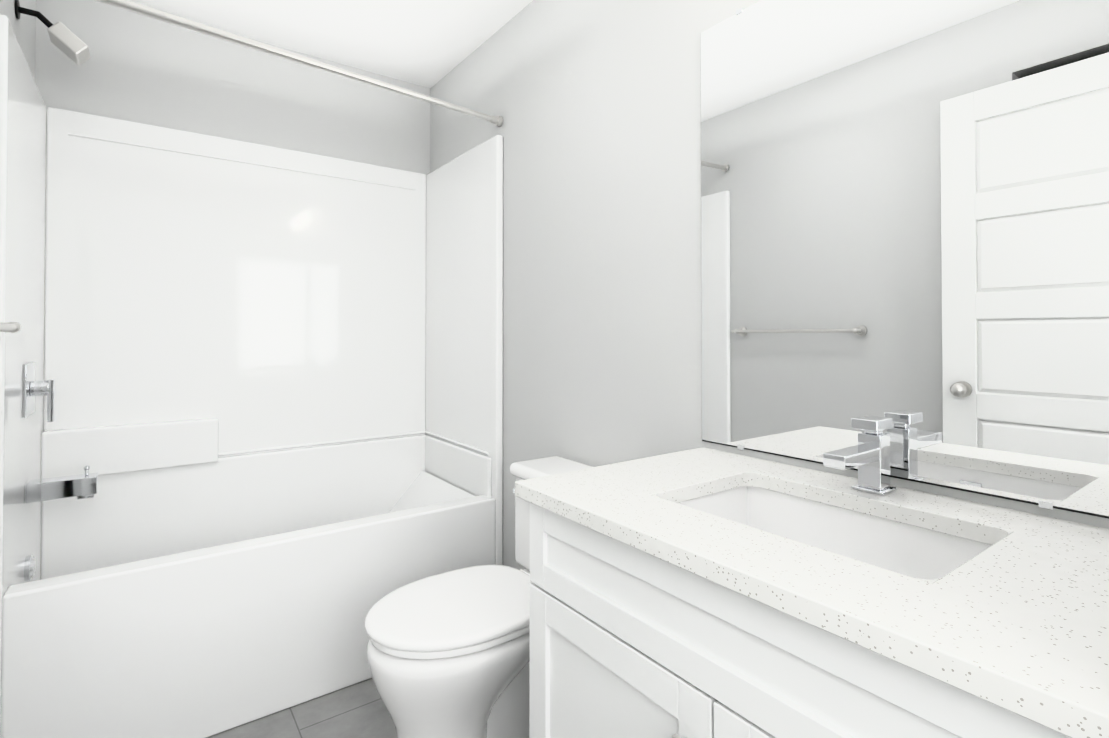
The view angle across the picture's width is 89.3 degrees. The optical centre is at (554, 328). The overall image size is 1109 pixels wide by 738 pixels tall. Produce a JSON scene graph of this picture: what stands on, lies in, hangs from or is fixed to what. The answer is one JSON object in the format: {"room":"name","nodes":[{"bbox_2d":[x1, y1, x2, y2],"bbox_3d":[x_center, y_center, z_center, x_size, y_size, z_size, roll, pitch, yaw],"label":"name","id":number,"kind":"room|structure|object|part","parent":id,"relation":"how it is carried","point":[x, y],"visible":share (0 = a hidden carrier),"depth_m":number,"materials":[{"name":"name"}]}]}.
{"room":"bathroom","nodes":[
{"label":"bathroom","id":0,"kind":"room"},
{"bbox_2d":[0,0,35,79],"bbox_3d":[-1.322,-0.020,1.160,0.120,2.500,2.035,0,-1,-36],"label":"wall","id":1,"kind":"structure","parent":0,"point":[24,27],"depth_m":1.86,"materials":[{"name":"grey paint"}]},
{"bbox_2d":[0,322,20,332],"bbox_3d":[-1.167,-0.006,1.115,0.074,0.052,0.700,0,-1,-36],"label":"towel rail","id":2,"kind":"object","parent":1,"relation":"attached to","point":[13,327],"visible":1,"depth_m":1.37,"materials":[{"name":"silver metal"}]},
{"bbox_2d":[35,0,429,174],"bbox_3d":[-1.345,-0.006,2.478,1.640,2.500,0.120,0,-1,-36],"label":"wall","id":3,"kind":"structure","parent":0,"point":[138,68],"depth_m":2.37,"materials":[{"name":"grey paint"}]},
{"bbox_2d":[207,678,396,737],"bbox_3d":[-0.282,1.253,0.537,2.440,0.060,4.485,0,-1,-36],"label":"floor","id":4,"kind":"structure","parent":0,"point":[359,710],"depth_m":1.77,"materials":[{"name":"tile"}]},
{"bbox_2d":[0,0,502,737],"bbox_3d":[-1.041,0.119,2.162,1.517,2.243,0.743,0,-1,-36],"label":"shower","id":5,"kind":"object","parent":4,"relation":"on","point":[250,432],"visible":0.92,"depth_m":2.17,"materials":[{"name":"white plastic"}]},
{"bbox_3d":[-1.605,-0.965,1.753,0.110,0.084,0.056,0,-1,-36],"label":"arm","id":6,"kind":"part","parent":5,"relation":"part of"},
{"bbox_3d":[-1.553,0.491,1.775,0.170,0.100,0.072,0,-1,-36],"label":"spout","id":7,"kind":"part","parent":5,"relation":"part of","materials":[{"name":"silver metal"}]},
{"bbox_2d":[365,456,592,737],"bbox_3d":[-0.155,0.839,1.585,0.743,0.792,0.454,0,-1,-36],"label":"toilet","id":8,"kind":"object","parent":4,"relation":"on","point":[448,654],"visible":0.56,"depth_m":1.40,"materials":[{"name":"white ceramic"}]},
{"bbox_3d":[-0.256,0.741,1.513,0.494,0.021,0.388,0,-1,-36],"label":"lid","id":9,"kind":"part","parent":8,"relation":"part of","materials":[{"name":"white plastic"}]},
{"bbox_3d":[-0.254,0.766,1.514,0.479,0.018,0.374,0,-1,-36],"label":"seat","id":10,"kind":"part","parent":8,"relation":"part of","materials":[{"name":"white plastic"}]},
{"bbox_3d":[0.064,0.632,1.748,0.190,0.296,0.430,0,-1,-36],"label":"tank","id":11,"kind":"part","parent":8,"relation":"part of","materials":[{"name":"white ceramic"}]},
{"bbox_3d":[0.061,0.466,1.748,0.208,0.044,0.454,0,-1,-36],"label":"tank lid","id":12,"kind":"part","parent":8,"relation":"part of","materials":[{"name":"white ceramic"}]},
{"bbox_2d":[515,415,1108,737],"bbox_3d":[0.430,0.698,0.927,0.594,1.058,0.937,0,-1,-36],"label":"bathroom vanity","id":13,"kind":"object","parent":4,"relation":"on","point":[703,592],"visible":1,"depth_m":0.79,"materials":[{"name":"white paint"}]},
{"bbox_2d":[678,486,991,579],"bbox_3d":[0.436,0.421,0.945,0.364,0.166,0.524,0,-1,-36],"label":"sink","id":14,"kind":"object","parent":13,"relation":"in","point":[903,545],"depth_m":1.05,"materials":[{"name":"white ceramic"}]},
{"bbox_2d":[823,415,896,495],"bbox_3d":[0.563,0.239,1.039,0.179,0.138,0.058,0,-1,-36],"label":"faucet","id":15,"kind":"object","parent":13,"relation":"on","point":[871,456],"depth_m":1.05,"materials":[{"name":"silver metal"}]},
{"bbox_2d":[128,0,532,87],"bbox_3d":[-0.282,-1.317,0.565,2.440,0.080,4.485,0,-1,-36],"label":"ceiling","id":16,"kind":"structure","parent":0,"point":[428,43],"depth_m":2.34,"materials":[{"name":"white paint"}]},
{"bbox_2d":[430,0,1108,569],"bbox_3d":[0.654,-0.019,1.236,0.120,2.500,4.485,0,-1,-36],"label":"wall","id":17,"kind":"structure","parent":0,"point":[596,104],"depth_m":1.84,"materials":[{"name":"grey paint"}]},
{"bbox_2d":[95,0,502,126],"bbox_3d":[-0.837,-0.902,1.896,1.516,0.112,0.042,0,-1,-36],"label":"curtain rod","id":18,"kind":"object","parent":17,"relation":"attached to","point":[153,13],"visible":0.98,"depth_m":1.83,"materials":[{"name":"silver metal"}]},
{"bbox_2d":[701,0,1108,518],"bbox_3d":[0.664,-0.251,1.114,0.008,1.092,0.927,0,-1,-36],"label":"mirror","id":19,"kind":"object","parent":17,"relation":"attached to","point":[905,215],"visible":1,"depth_m":1.07,"materials":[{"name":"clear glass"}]}
]}

